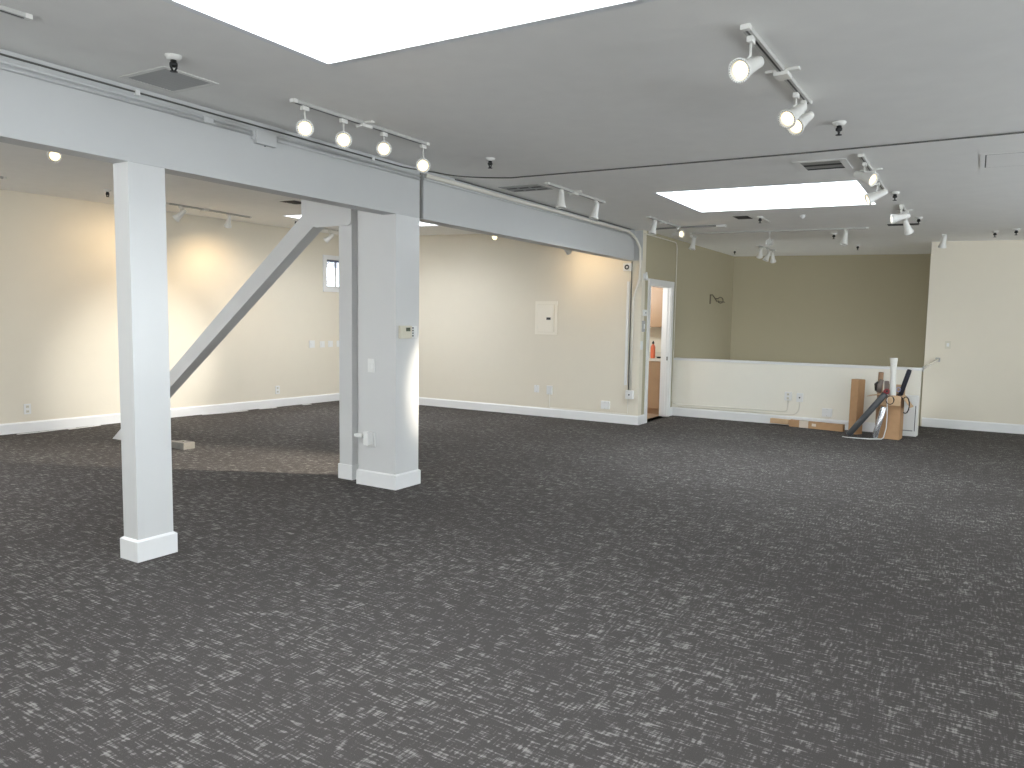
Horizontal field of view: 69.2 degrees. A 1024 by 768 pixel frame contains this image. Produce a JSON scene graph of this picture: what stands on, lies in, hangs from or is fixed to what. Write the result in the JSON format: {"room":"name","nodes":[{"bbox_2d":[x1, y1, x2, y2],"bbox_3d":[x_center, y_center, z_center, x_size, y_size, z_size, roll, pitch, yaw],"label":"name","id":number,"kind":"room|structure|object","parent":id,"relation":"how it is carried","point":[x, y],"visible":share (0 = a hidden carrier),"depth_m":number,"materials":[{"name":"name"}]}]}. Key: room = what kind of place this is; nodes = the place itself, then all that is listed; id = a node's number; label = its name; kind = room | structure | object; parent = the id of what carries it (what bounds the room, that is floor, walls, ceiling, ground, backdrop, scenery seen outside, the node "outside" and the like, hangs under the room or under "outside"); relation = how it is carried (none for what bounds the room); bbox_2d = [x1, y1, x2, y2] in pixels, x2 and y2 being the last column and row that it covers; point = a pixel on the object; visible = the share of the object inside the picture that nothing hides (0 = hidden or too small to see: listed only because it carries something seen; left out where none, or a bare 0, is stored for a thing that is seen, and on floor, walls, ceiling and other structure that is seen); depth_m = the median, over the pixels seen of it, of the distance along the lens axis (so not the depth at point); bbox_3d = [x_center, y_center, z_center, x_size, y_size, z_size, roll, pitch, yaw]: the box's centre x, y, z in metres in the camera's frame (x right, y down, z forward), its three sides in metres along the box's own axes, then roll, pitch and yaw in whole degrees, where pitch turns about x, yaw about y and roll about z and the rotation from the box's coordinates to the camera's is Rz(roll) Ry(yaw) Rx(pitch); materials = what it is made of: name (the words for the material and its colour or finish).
{"room":"empty commercial space","nodes":[
{"label":"empty commercial space","id":0,"kind":"room"},
{"bbox_2d":[0,189,338,423],"bbox_3d":[-6.858,-0.808,8.208,0.130,2.985,13.789,4,6,35],"label":"wall","id":1,"kind":"structure","parent":0,"point":[59,352],"depth_m":10.14,"materials":[{"name":"beige paint"}]},
{"bbox_2d":[24,404,30,413],"bbox_3d":[-6.075,0.314,9.312,0.012,0.130,0.080,4,6,35],"label":"wall outlet","id":2,"kind":"object","parent":1,"relation":"attached to","point":[27,407],"visible":1,"depth_m":9.31,"materials":[{"name":"white plastic"}]},
{"bbox_2d":[0,393,338,434],"bbox_3d":[-6.863,0.621,8.227,0.018,0.135,13.641,4,6,35],"label":"baseboard","id":3,"kind":"structure","parent":1,"relation":"attached to","point":[62,423],"depth_m":10.95,"materials":[{"name":"white wood"}]},
{"bbox_2d":[323,255,338,291],"bbox_3d":[-3.131,-1.962,13.298,0.122,0.640,0.721,4,6,35],"label":"window","id":4,"kind":"structure","parent":1,"relation":"in","point":[330,274],"depth_m":13.20,"materials":[{"name":"white glass"}]},
{"bbox_2d":[0,401,1023,767],"bbox_3d":[-0.007,1.029,5.537,15.700,0.001,16.239,4,6,32],"label":"floor","id":5,"kind":"structure","parent":0,"point":[672,591],"depth_m":4.00,"materials":[{"name":"carpet"}]},
{"bbox_2d":[113,161,177,562],"bbox_3d":[-2.252,-0.118,4.552,0.183,2.384,0.267,4,6,32],"label":"column","id":6,"kind":"structure","parent":5,"relation":"on","point":[139,189],"depth_m":4.49,"materials":[{"name":"white paint"}]},
{"bbox_2d":[113,199,351,449],"bbox_3d":[-3.082,-0.625,7.860,3.944,2.800,0.197,4,6,32],"label":"diagonal brace","id":7,"kind":"object","parent":5,"relation":"on","point":[316,216],"visible":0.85,"depth_m":7.43,"materials":[{"name":"white paint"}]},
{"bbox_2d":[338,209,358,479],"bbox_3d":[-1.428,-0.529,6.829,0.317,2.837,0.170,4,6,32],"label":"post","id":8,"kind":"object","parent":5,"relation":"on","point":[348,465],"visible":0.57,"depth_m":6.82,"materials":[{"name":"white paint"}]},
{"bbox_2d":[356,210,420,489],"bbox_3d":[-1.102,-0.502,6.643,0.465,2.827,0.347,4,6,32],"label":"column","id":9,"kind":"structure","parent":5,"relation":"on","point":[388,245],"depth_m":6.53,"materials":[{"name":"white paint"}]},
{"bbox_2d":[363,431,374,446],"bbox_3d":[-1.275,0.490,6.596,0.100,0.138,0.075,4,6,32],"label":"wall outlet","id":10,"kind":"object","parent":9,"relation":"attached to","point":[368,436],"visible":1,"depth_m":6.57,"materials":[{"name":"white plastic"}]},
{"bbox_2d":[368,359,374,371],"bbox_3d":[-1.246,-0.163,6.565,0.075,0.120,0.014,4,6,32],"label":"wall switch","id":11,"kind":"object","parent":9,"relation":"attached to","point":[371,362],"visible":1,"depth_m":6.56,"materials":[{"name":"white plastic"}]},
{"bbox_2d":[398,326,416,338],"bbox_3d":[-0.911,-0.455,6.512,0.034,0.112,0.221,4,6,32],"label":"thermostat","id":12,"kind":"object","parent":9,"relation":"attached to","point":[405,332],"visible":1,"depth_m":6.48,"materials":[{"name":"beige plastic"}]},
{"bbox_2d":[770,418,844,431],"bbox_3d":[4.304,0.589,10.861,1.045,0.100,0.094,5,6,41],"label":"carton","id":13,"kind":"object","parent":5,"relation":"on","point":[792,422],"visible":1,"depth_m":10.79,"materials":[{"name":"cardboard"}]},
{"bbox_2d":[848,379,864,433],"bbox_3d":[4.782,0.312,10.306,0.135,0.762,0.125,-1,5,-22],"label":"carton","id":14,"kind":"object","parent":5,"relation":"on","point":[857,385],"visible":0.82,"depth_m":10.26,"materials":[{"name":"cardboard"}]},
{"bbox_2d":[846,392,887,435],"bbox_3d":[4.712,0.406,9.867,0.472,0.623,0.080,3,6,27],"label":"tube","id":15,"kind":"object","parent":5,"relation":"on","point":[882,396],"visible":1,"depth_m":9.84,"materials":[{"name":"rubber"}]},
{"bbox_2d":[872,406,886,437],"bbox_3d":[4.866,0.510,9.841,0.161,0.440,0.076,3,5,25],"label":"roll","id":16,"kind":"object","parent":5,"relation":"on","point":[883,409],"visible":1,"depth_m":9.81,"materials":[{"name":"plastic"}]},
{"bbox_2d":[875,372,883,423],"bbox_3d":[5.043,0.270,10.205,0.072,0.870,0.071,4,6,32],"label":"tube","id":17,"kind":"object","parent":5,"relation":"on","point":[880,374],"visible":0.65,"depth_m":10.18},
{"bbox_2d":[868,384,913,439],"bbox_3d":[5.058,0.370,9.960,0.535,0.715,0.360,5,6,37],"label":"carton","id":18,"kind":"object","parent":5,"relation":"on","point":[894,430],"visible":0.71,"depth_m":9.85,"materials":[{"name":"cardboard"}]},
{"bbox_2d":[842,394,887,438],"bbox_3d":[4.706,0.427,9.873,0.544,0.604,0.132,2,5,13],"label":"extension cord","id":19,"kind":"object","parent":18,"relation":"hanging from","point":[887,394],"visible":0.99,"depth_m":9.82,"materials":[{"name":"white plastic"}]},
{"bbox_2d":[874,379,883,392],"bbox_3d":[4.921,0.023,9.959,0.115,0.182,0.070,2,5,13],"label":"tool","id":20,"kind":"object","parent":18,"relation":"in","point":[878,385],"visible":1,"depth_m":9.94,"materials":[{"name":"black plastic"}]},
{"bbox_2d":[889,358,897,395],"bbox_3d":[5.100,0.184,9.963,0.097,1.071,0.146,2,5,7],"label":"roll","id":21,"kind":"object","parent":18,"relation":"in","point":[893,361],"visible":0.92,"depth_m":9.92,"materials":[{"name":"white paper"}]},
{"bbox_2d":[898,369,911,395],"bbox_3d":[5.187,0.258,10.002,0.297,0.931,0.065,4,6,32],"label":"tube","id":22,"kind":"object","parent":18,"relation":"in","point":[908,372],"visible":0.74,"depth_m":9.92,"materials":[{"name":"black plastic"}]},
{"bbox_2d":[902,395,918,436],"bbox_3d":[5.443,0.432,10.196,0.222,0.560,0.098,4,6,32],"label":"heater","id":23,"kind":"object","parent":5,"relation":"on","point":[910,419],"visible":0.61,"depth_m":10.16,"materials":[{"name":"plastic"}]},
{"bbox_2d":[0,0,1023,255],"bbox_3d":[0.601,-1.850,6.197,15.700,0.334,18.370,4,6,32],"label":"ceiling","id":24,"kind":"structure","parent":0,"point":[649,83],"depth_m":4.37,"materials":[{"name":"paint"}]},
{"bbox_2d":[0,4,32,20],"bbox_3d":[-2.466,-1.579,2.750,0.041,0.021,1.270,4,6,32],"label":"track rail","id":25,"kind":"object","parent":24,"relation":"attached to","point":[4,9],"visible":1,"depth_m":3.23,"materials":[{"name":"metal"}]},
{"bbox_2d":[119,66,218,92],"bbox_3d":[-1.925,-1.706,4.175,0.410,0.011,0.340,4,6,32],"label":"ceiling vent","id":26,"kind":"object","parent":24,"relation":"in","point":[161,77],"visible":0.94,"depth_m":4.17,"materials":[{"name":"grey metal"}]},
{"bbox_2d":[164,53,181,72],"bbox_3d":[-1.717,-1.623,3.768,0.084,0.080,0.083,4,6,32],"label":"sprinkler","id":27,"kind":"object","parent":24,"relation":"attached to","point":[173,58],"visible":1,"depth_m":3.75,"materials":[{"name":"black metal"}]},
{"bbox_2d":[166,202,251,217],"bbox_3d":[-4.139,-2.377,10.226,0.161,0.040,1.437,3,5,26],"label":"track rail","id":28,"kind":"object","parent":24,"relation":"attached to","point":[168,203],"visible":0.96,"depth_m":10.10,"materials":[{"name":"metal"}]},
{"bbox_2d":[172,206,186,221],"bbox_3d":[-4.383,-2.237,9.799,0.178,0.204,0.105,0,5,-14],"label":"track spotlight","id":29,"kind":"object","parent":28,"relation":"attached to","point":[178,216],"visible":1,"depth_m":9.76,"materials":[{"name":"white plastic"}]},
{"bbox_2d":[224,214,231,227],"bbox_3d":[-4.013,-2.301,10.525,0.154,0.192,0.111,4,6,32],"label":"track spotlight","id":30,"kind":"object","parent":28,"relation":"hanging from","point":[227,224],"visible":1,"depth_m":10.49,"materials":[{"name":"white plastic"}]},
{"bbox_2d":[0,48,419,217],"bbox_3d":[-3.183,-1.405,2.900,0.151,0.434,8.735,4,6,32],"label":"ceiling beam","id":31,"kind":"structure","parent":24,"relation":"attached to","point":[35,113],"depth_m":4.58,"materials":[{"name":"white paint"}]},
{"bbox_2d":[0,65,252,135],"bbox_3d":[-2.608,-1.582,3.648,0.020,0.020,3.230,4,6,32],"label":"conduit","id":32,"kind":"object","parent":31,"relation":"attached to","point":[9,69],"visible":1,"depth_m":4.21,"materials":[{"name":"white metal"}]},
{"bbox_2d":[201,116,213,123],"bbox_3d":[-1.934,-1.676,4.720,0.030,0.036,0.070,4,6,32],"label":"clamp","id":33,"kind":"object","parent":31,"relation":"attached to","point":[206,119],"visible":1,"depth_m":4.71,"materials":[{"name":"metal"}]},
{"bbox_2d":[0,59,420,176],"bbox_3d":[-2.135,-1.668,4.403,0.020,0.020,5.020,4,6,32],"label":"conduit","id":34,"kind":"object","parent":31,"relation":"attached to","point":[8,63],"visible":1,"depth_m":4.48,"materials":[{"name":"grey metal"}]},
{"bbox_2d":[251,129,276,147],"bbox_3d":[-1.700,-1.679,5.093,0.035,0.095,0.190,4,6,32],"label":"junction box","id":35,"kind":"object","parent":31,"relation":"attached to","point":[260,137],"visible":1,"depth_m":5.08,"materials":[{"name":"white paint"}]},
{"bbox_2d":[277,140,419,179],"bbox_3d":[-1.231,-1.750,5.858,0.020,0.020,1.590,4,6,32],"label":"conduit","id":36,"kind":"object","parent":31,"relation":"attached to","point":[278,141],"visible":1,"depth_m":5.74,"materials":[{"name":"white metal"}]},
{"bbox_2d":[276,199,300,204],"bbox_3d":[-2.652,-2.222,9.086,0.360,0.013,0.360,4,6,32],"label":"ceiling vent","id":37,"kind":"object","parent":24,"relation":"in","point":[293,201],"visible":0.72,"depth_m":9.05,"materials":[{"name":"metal"}]},
{"bbox_2d":[289,98,429,145],"bbox_3d":[-0.979,-1.740,5.011,0.161,0.038,1.290,4,6,32],"label":"track rail","id":38,"kind":"object","parent":24,"relation":"attached to","point":[365,125],"visible":1,"depth_m":4.94,"materials":[{"name":"metal"}]},
{"bbox_2d":[296,105,313,137],"bbox_3d":[-1.283,-1.601,4.555,0.106,0.203,0.189,-1,5,-25],"label":"track spotlight","id":39,"kind":"object","parent":38,"relation":"attached to","point":[304,127],"visible":1,"depth_m":4.50,"materials":[{"name":"white plastic"}]},
{"bbox_2d":[335,118,351,147],"bbox_3d":[-1.110,-1.623,4.835,0.106,0.202,0.189,-1,5,-23],"label":"track spotlight","id":40,"kind":"object","parent":38,"relation":"attached to","point":[343,139],"visible":1,"depth_m":4.78,"materials":[{"name":"white plastic"}]},
{"bbox_2d":[376,132,391,156],"bbox_3d":[-0.905,-1.658,5.166,0.106,0.182,0.188,-1,5,-20],"label":"track spotlight","id":41,"kind":"object","parent":38,"relation":"attached to","point":[383,148],"visible":1,"depth_m":5.10,"materials":[{"name":"white plastic"}]},
{"bbox_2d":[416,144,429,172],"bbox_3d":[-0.661,-1.666,5.522,0.106,0.220,0.187,0,5,-7],"label":"track spotlight","id":42,"kind":"object","parent":38,"relation":"attached to","point":[422,165],"visible":1,"depth_m":5.46,"materials":[{"name":"white plastic"}]},
{"bbox_2d":[284,215,437,225],"bbox_3d":[-2.100,-2.674,10.768,1.860,0.646,1.610,4,6,32],"label":"window","id":43,"kind":"structure","parent":24,"relation":"attached to","point":[292,216],"depth_m":11.09,"materials":[{"name":"paint"}]},
{"bbox_2d":[162,0,656,65],"bbox_3d":[-0.530,-1.890,2.666,1.960,0.768,1.560,4,6,32],"label":"window","id":44,"kind":"structure","parent":24,"relation":"attached to","point":[323,32],"depth_m":3.50,"materials":[{"name":"glass"}]},
{"bbox_2d":[0,53,1023,177],"bbox_3d":[0.897,-1.494,2.932,6.728,0.132,5.706,4,6,32],"label":"cable","id":45,"kind":"object","parent":24,"relation":"attached to","point":[2,54],"visible":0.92,"depth_m":5.20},
{"bbox_2d":[498,184,552,191],"bbox_3d":[0.133,-1.950,7.402,0.450,0.012,0.310,4,6,32],"label":"ceiling vent","id":46,"kind":"object","parent":24,"relation":"in","point":[533,187],"visible":1,"depth_m":7.39,"materials":[{"name":"grey metal"}]},
{"bbox_2d":[419,172,642,260],"bbox_3d":[0.466,-1.841,8.641,0.275,0.434,4.895,4,6,32],"label":"ceiling beam","id":47,"kind":"structure","parent":24,"relation":"attached to","point":[441,205],"depth_m":7.97,"materials":[{"name":"white paint"}]},
{"bbox_2d":[423,178,629,234],"bbox_3d":[0.442,-1.967,8.536,0.020,0.020,4.620,4,6,32],"label":"conduit","id":48,"kind":"object","parent":47,"relation":"attached to","point":[427,179],"visible":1,"depth_m":7.87,"materials":[{"name":"white metal"}]},
{"bbox_2d":[455,179,630,229],"bbox_3d":[0.576,-2.057,8.753,0.012,0.012,4.200,4,6,32],"label":"cable","id":49,"kind":"object","parent":24,"relation":"attached to","point":[455,179],"visible":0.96,"depth_m":8.07,"materials":[{"name":"grey plastic"}]},
{"bbox_2d":[545,182,604,202],"bbox_3d":[0.664,-1.933,7.568,0.161,0.038,1.280,4,6,32],"label":"track rail","id":50,"kind":"object","parent":24,"relation":"attached to","point":[571,192],"visible":1,"depth_m":7.47,"materials":[{"name":"metal"}]},
{"bbox_2d":[555,189,565,208],"bbox_3d":[0.480,-1.815,7.281,0.106,0.186,0.106,4,6,32],"label":"track spotlight","id":51,"kind":"object","parent":50,"relation":"hanging from","point":[561,200],"visible":1,"depth_m":7.26,"materials":[{"name":"white plastic"}]},
{"bbox_2d":[589,200,598,219],"bbox_3d":[0.875,-1.857,7.941,0.105,0.203,0.107,4,6,32],"label":"track spotlight","id":52,"kind":"object","parent":50,"relation":"hanging from","point":[594,214],"visible":1,"depth_m":7.92,"materials":[{"name":"white plastic"}]},
{"bbox_2d":[647,216,679,227],"bbox_3d":[1.977,-2.089,9.637,0.161,0.038,1.130,4,6,32],"label":"track rail","id":53,"kind":"object","parent":24,"relation":"attached to","point":[662,222],"visible":1,"depth_m":9.57,"materials":[{"name":"metal"}]},
{"bbox_2d":[648,219,656,234],"bbox_3d":[1.764,-1.970,9.331,0.105,0.188,0.109,4,6,32],"label":"track spotlight","id":54,"kind":"object","parent":53,"relation":"hanging from","point":[652,231],"visible":1,"depth_m":9.31,"materials":[{"name":"white plastic"}]},
{"bbox_2d":[672,227,684,237],"bbox_3d":[2.242,-2.046,10.069,0.106,0.147,0.181,-2,6,-30],"label":"track spotlight","id":55,"kind":"object","parent":53,"relation":"attached to","point":[681,233],"visible":1,"depth_m":10.01,"materials":[{"name":"white plastic"}]},
{"bbox_2d":[656,225,715,229],"bbox_3d":[2.325,-2.135,10.132,0.979,0.040,0.050,5,6,39],"label":"conduit","id":56,"kind":"object","parent":24,"relation":"attached to","point":[706,225],"visible":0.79,"depth_m":10.06,"materials":[{"name":"grey metal"}]},
{"bbox_2d":[730,215,754,219],"bbox_3d":[2.804,-2.022,9.020,0.220,0.008,0.340,4,6,32],"label":"ceiling vent","id":57,"kind":"object","parent":24,"relation":"in","point":[742,217],"visible":1,"depth_m":9.02,"materials":[{"name":"metal"}]},
{"bbox_2d":[652,180,874,212],"bbox_3d":[2.618,-2.260,7.559,1.930,0.769,1.540,4,6,32],"label":"window","id":58,"kind":"structure","parent":24,"relation":"attached to","point":[845,193],"depth_m":8.20,"materials":[{"name":"glass"}]},
{"bbox_2d":[740,23,811,104],"bbox_3d":[1.330,-1.539,3.665,0.162,0.038,1.281,4,6,32],"label":"track rail","id":59,"kind":"object","parent":24,"relation":"attached to","point":[780,73],"visible":0.85,"depth_m":3.62,"materials":[{"name":"metal"}]},
{"bbox_2d":[728,35,763,83],"bbox_3d":[1.017,-1.400,3.229,0.105,0.207,0.189,5,6,38],"label":"track spotlight","id":60,"kind":"object","parent":59,"relation":"attached to","point":[740,69],"visible":1,"depth_m":3.19,"materials":[{"name":"white plastic"}]},
{"bbox_2d":[777,92,806,128],"bbox_3d":[1.521,-1.463,3.980,0.186,0.194,0.105,-1,5,-25],"label":"track spotlight","id":61,"kind":"object","parent":59,"relation":"attached to","point":[787,118],"visible":1,"depth_m":3.97,"materials":[{"name":"white plastic"}]},
{"bbox_2d":[786,100,813,135],"bbox_3d":[1.616,-1.472,4.117,0.186,0.196,0.105,-1,5,-26],"label":"track spotlight","id":62,"kind":"object","parent":59,"relation":"attached to","point":[805,118],"visible":0.7,"depth_m":4.10,"materials":[{"name":"white plastic"}]},
{"bbox_2d":[690,227,868,233],"bbox_3d":[3.595,-2.101,10.198,2.370,0.064,0.041,4,6,32],"label":"track rail","id":63,"kind":"object","parent":24,"relation":"attached to","point":[855,227],"visible":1,"depth_m":10.14,"materials":[{"name":"metal"}]},
{"bbox_2d":[839,229,847,245],"bbox_3d":[4.344,-1.916,9.719,0.106,0.207,0.105,4,6,32],"label":"track spotlight","id":64,"kind":"object","parent":63,"relation":"hanging from","point":[844,242],"visible":1,"depth_m":9.70,"materials":[{"name":"white plastic"}]},
{"bbox_2d":[792,158,852,171],"bbox_3d":[2.468,-1.733,5.893,0.385,0.011,0.430,4,6,32],"label":"ceiling vent","id":65,"kind":"object","parent":24,"relation":"in","point":[842,163],"visible":1,"depth_m":5.88,"materials":[{"name":"metal"}]},
{"bbox_2d":[832,120,846,135],"bbox_3d":[2.034,-1.587,4.621,0.084,0.080,0.083,4,6,32],"label":"sprinkler","id":66,"kind":"object","parent":24,"relation":"attached to","point":[838,124],"visible":1,"depth_m":4.61,"materials":[{"name":"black metal"}]},
{"bbox_2d":[858,153,884,189],"bbox_3d":[2.968,-1.721,6.108,0.161,0.038,1.550,4,6,32],"label":"track rail","id":67,"kind":"object","parent":24,"relation":"attached to","point":[869,169],"visible":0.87,"depth_m":5.93,"materials":[{"name":"metal"}]},
{"bbox_2d":[853,162,878,186],"bbox_3d":[2.701,-1.590,5.661,0.105,0.188,0.189,-1,5,-20],"label":"track spotlight","id":68,"kind":"object","parent":67,"relation":"attached to","point":[870,179],"visible":1,"depth_m":5.62,"materials":[{"name":"white plastic"}]},
{"bbox_2d":[864,182,887,204],"bbox_3d":[3.154,-1.647,6.429,0.189,0.192,0.105,3,5,20],"label":"track spotlight","id":69,"kind":"object","parent":67,"relation":"attached to","point":[869,198],"visible":1,"depth_m":6.42,"materials":[{"name":"white plastic"}]},
{"bbox_2d":[885,223,920,225],"bbox_3d":[4.840,-1.974,9.196,0.380,0.011,0.260,4,6,32],"label":"ceiling vent","id":70,"kind":"object","parent":24,"relation":"in","point":[890,224],"visible":0.84,"depth_m":9.20,"materials":[{"name":"metal"}]},
{"bbox_2d":[896,204,912,213],"bbox_3d":[4.274,-1.869,8.081,0.161,0.038,0.930,4,6,32],"label":"track rail","id":71,"kind":"object","parent":24,"relation":"attached to","point":[904,211],"visible":0.69,"depth_m":8.01,"materials":[{"name":"metal"}]},
{"bbox_2d":[890,206,909,223],"bbox_3d":[4.032,-1.750,7.712,0.186,0.176,0.106,2,5,16],"label":"track spotlight","id":72,"kind":"object","parent":71,"relation":"attached to","point":[894,218],"visible":1,"depth_m":7.69,"materials":[{"name":"white plastic"}]},
{"bbox_2d":[903,218,913,234],"bbox_3d":[4.478,-1.786,8.391,0.105,0.207,0.168,5,6,37],"label":"track spotlight","id":73,"kind":"object","parent":71,"relation":"hanging from","point":[908,230],"visible":0.87,"depth_m":8.38,"materials":[{"name":"white plastic"}]},
{"bbox_2d":[980,151,1023,168],"bbox_3d":[3.813,-1.646,5.416,0.680,0.014,0.570,4,6,32],"label":"ceiling hatch","id":74,"kind":"object","parent":24,"relation":"attached to","point":[1007,159],"visible":1,"depth_m":5.50,"materials":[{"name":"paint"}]},
{"bbox_3d":[5.887,-2.022,10.122,0.041,0.021,0.230,4,6,32],"label":"track rail","id":75,"kind":"object","parent":24,"relation":"attached to","visible":0},
{"bbox_2d":[938,235,946,247],"bbox_3d":[5.880,-1.944,10.145,0.105,0.190,0.132,4,6,32],"label":"track spotlight","id":76,"kind":"object","parent":75,"relation":"hanging from","point":[942,244],"visible":1,"depth_m":10.11,"materials":[{"name":"white plastic"}]},
{"bbox_3d":[-3.517,-1.976,6.380,0.041,0.021,1.260,4,6,32],"label":"track rail","id":77,"kind":"object","parent":24,"relation":"attached to","visible":0},
{"bbox_2d":[47,151,61,162],"bbox_3d":[-3.733,-1.865,6.038,0.106,0.148,0.188,-3,6,-41],"label":"track spotlight","id":78,"kind":"object","parent":77,"relation":"attached to","point":[54,157],"visible":0.72,"depth_m":5.99,"materials":[{"name":"white plastic"}]},
{"bbox_2d":[419,230,646,415],"bbox_3d":[-0.485,-1.063,12.261,5.600,3.000,0.130,4,6,32],"label":"wall","id":79,"kind":"structure","parent":0,"point":[478,294],"depth_m":11.78,"materials":[{"name":"beige paint"}]},
{"bbox_2d":[419,397,638,424],"bbox_3d":[-0.531,0.370,12.311,5.598,0.135,0.018,4,6,32],"label":"baseboard","id":80,"kind":"structure","parent":79,"relation":"attached to","point":[514,409],"depth_m":11.76,"materials":[{"name":"white wood"}]},
{"bbox_2d":[549,394,627,414],"bbox_3d":[1.142,0.295,11.264,1.320,0.238,0.012,4,6,32],"label":"cable","id":81,"kind":"object","parent":80,"relation":"on","point":[549,394],"visible":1,"depth_m":11.23,"materials":[{"name":"plastic"}]},
{"bbox_2d":[425,173,641,389],"bbox_3d":[0.527,-0.886,8.717,0.136,2.281,4.836,4,6,32],"label":"conduit","id":82,"kind":"object","parent":79,"relation":"attached to","point":[429,176],"visible":1,"depth_m":9.10,"materials":[{"name":"grey metal"}]},
{"bbox_2d":[535,301,557,334],"bbox_3d":[0.527,-1.027,11.538,0.388,0.515,0.030,4,6,32],"label":"panel","id":83,"kind":"object","parent":79,"relation":"attached to","point":[544,314],"visible":1,"depth_m":11.53,"materials":[{"name":"beige metal"}]},
{"bbox_2d":[601,401,609,408],"bbox_3d":[1.395,0.314,11.093,0.134,0.118,0.042,4,6,32],"label":"box","id":84,"kind":"object","parent":79,"relation":"attached to","point":[604,404],"visible":1,"depth_m":11.07,"materials":[{"name":"white plastic"}]},
{"bbox_2d":[624,281,629,384],"bbox_3d":[1.679,-0.736,10.848,0.038,1.510,0.020,4,6,32],"label":"conduit","id":85,"kind":"object","parent":79,"relation":"attached to","point":[628,282],"visible":1,"depth_m":10.84,"materials":[{"name":"white plastic"}]},
{"bbox_2d":[623,263,631,270],"bbox_3d":[1.673,-1.692,10.759,0.120,0.110,0.054,4,6,32],"label":"fire alarm","id":86,"kind":"object","parent":79,"relation":"attached to","point":[626,266],"visible":1,"depth_m":10.73,"materials":[{"name":"white plastic"}]},
{"bbox_2d":[625,390,633,398],"bbox_3d":[1.721,0.156,10.865,0.114,0.125,0.063,4,6,32],"label":"box","id":87,"kind":"object","parent":79,"relation":"attached to","point":[629,394],"visible":1,"depth_m":10.84,"materials":[{"name":"white plastic"}]},
{"bbox_2d":[628,261,632,389],"bbox_3d":[1.721,-0.841,10.815,0.014,1.871,0.014,4,6,32],"label":"cable","id":88,"kind":"object","parent":79,"relation":"attached to","point":[632,261],"visible":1,"depth_m":10.81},
{"bbox_2d":[647,413,658,418],"bbox_3d":[1.237,0.422,12.758,2.763,0.012,2.338,4,6,32],"label":"floor","id":89,"kind":"structure","parent":0,"point":[649,415],"depth_m":11.91,"materials":[{"name":"brown wood"}]},
{"bbox_2d":[647,361,660,413],"bbox_3d":[1.719,-0.008,12.733,1.958,0.863,0.585,4,6,32],"label":"base cabinet","id":90,"kind":"object","parent":89,"relation":"on","point":[654,366],"visible":0.07,"depth_m":12.03,"materials":[{"name":"brown wood"}]},
{"bbox_2d":[649,352,660,361],"bbox_3d":[1.715,-0.500,12.690,1.979,0.125,0.600,4,6,32],"label":"countertop","id":91,"kind":"structure","parent":90,"relation":"on","point":[657,354],"depth_m":12.39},
{"bbox_2d":[649,327,661,351],"bbox_3d":[1.594,-1.028,13.174,2.763,2.840,0.130,4,6,32],"label":"wall","id":92,"kind":"structure","parent":0,"point":[655,332],"depth_m":12.59,"materials":[{"name":"white paint"}]},
{"bbox_2d":[650,287,662,326],"bbox_3d":[1.807,-1.402,12.720,1.958,0.830,0.335,4,6,32],"label":"upper cabinet","id":93,"kind":"object","parent":92,"relation":"attached to","point":[656,293],"visible":0.02,"depth_m":12.18,"materials":[{"name":"brown wood"}]},
{"bbox_2d":[641,231,733,421],"bbox_3d":[3.076,-0.328,12.895,0.130,4.140,4.608,4,6,32],"label":"wall","id":94,"kind":"structure","parent":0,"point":[702,328],"depth_m":12.76,"materials":[{"name":"paint"}]},
{"bbox_2d":[644,278,674,422],"bbox_3d":[2.214,-0.519,11.456,0.152,2.140,1.070,4,6,32],"label":"door frame","id":95,"kind":"structure","parent":94,"relation":"attached to","point":[668,287],"depth_m":11.79,"materials":[{"name":"wood"}]},
{"bbox_2d":[644,233,787,411],"bbox_3d":[3.014,-0.865,10.882,1.801,2.593,1.422,4,6,32],"label":"conduit","id":96,"kind":"object","parent":94,"relation":"attached to","point":[644,233],"visible":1,"depth_m":11.83,"materials":[{"name":"beige metal"}]},
{"bbox_2d":[672,360,921,434],"bbox_3d":[4.131,0.158,11.175,3.522,0.900,0.120,4,6,32],"label":"wall","id":97,"kind":"structure","parent":0,"point":[723,384],"depth_m":11.19,"materials":[{"name":"white paint"}]},
{"bbox_2d":[678,402,799,414],"bbox_3d":[3.479,0.319,11.512,1.868,0.218,0.016,4,6,32],"label":"cable","id":98,"kind":"object","parent":97,"relation":"attached to","point":[799,402],"visible":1,"depth_m":11.46,"materials":[{"name":"plastic"}]},
{"bbox_2d":[672,407,917,435],"bbox_3d":[4.088,0.544,11.150,3.522,0.135,0.018,4,6,32],"label":"baseboard","id":99,"kind":"structure","parent":97,"relation":"attached to","point":[676,411],"depth_m":11.44,"materials":[{"name":"white wood"}]},
{"bbox_2d":[674,358,922,370],"bbox_3d":[4.141,-0.307,11.134,3.528,0.035,0.156,4,6,32],"label":"half wall cap","id":100,"kind":"object","parent":97,"relation":"on","point":[686,359],"visible":1,"depth_m":10.97,"materials":[{"name":"white wood"}]},
{"bbox_2d":[822,408,831,416],"bbox_3d":[4.587,0.416,10.816,0.135,0.118,0.042,4,6,32],"label":"box","id":101,"kind":"object","parent":97,"relation":"attached to","point":[826,412],"visible":1,"depth_m":10.80,"materials":[{"name":"white plastic"}]},
{"bbox_2d":[730,254,930,425],"bbox_3d":[5.864,-0.379,13.951,3.752,4.150,0.130,4,6,32],"label":"wall","id":102,"kind":"structure","parent":0,"point":[871,310],"depth_m":13.75,"materials":[{"name":"paint"}]},
{"bbox_2d":[920,240,1023,425],"bbox_3d":[8.617,-0.587,9.704,5.615,2.780,0.130,4,6,32],"label":"wall","id":103,"kind":"structure","parent":0,"point":[976,294],"depth_m":10.79,"materials":[{"name":"beige paint"}]},
{"bbox_2d":[921,417,1023,433],"bbox_3d":[8.556,0.735,9.755,5.577,0.135,0.018,4,6,32],"label":"baseboard","id":104,"kind":"structure","parent":103,"relation":"attached to","point":[926,422],"depth_m":10.86,"materials":[{"name":"white wood"}]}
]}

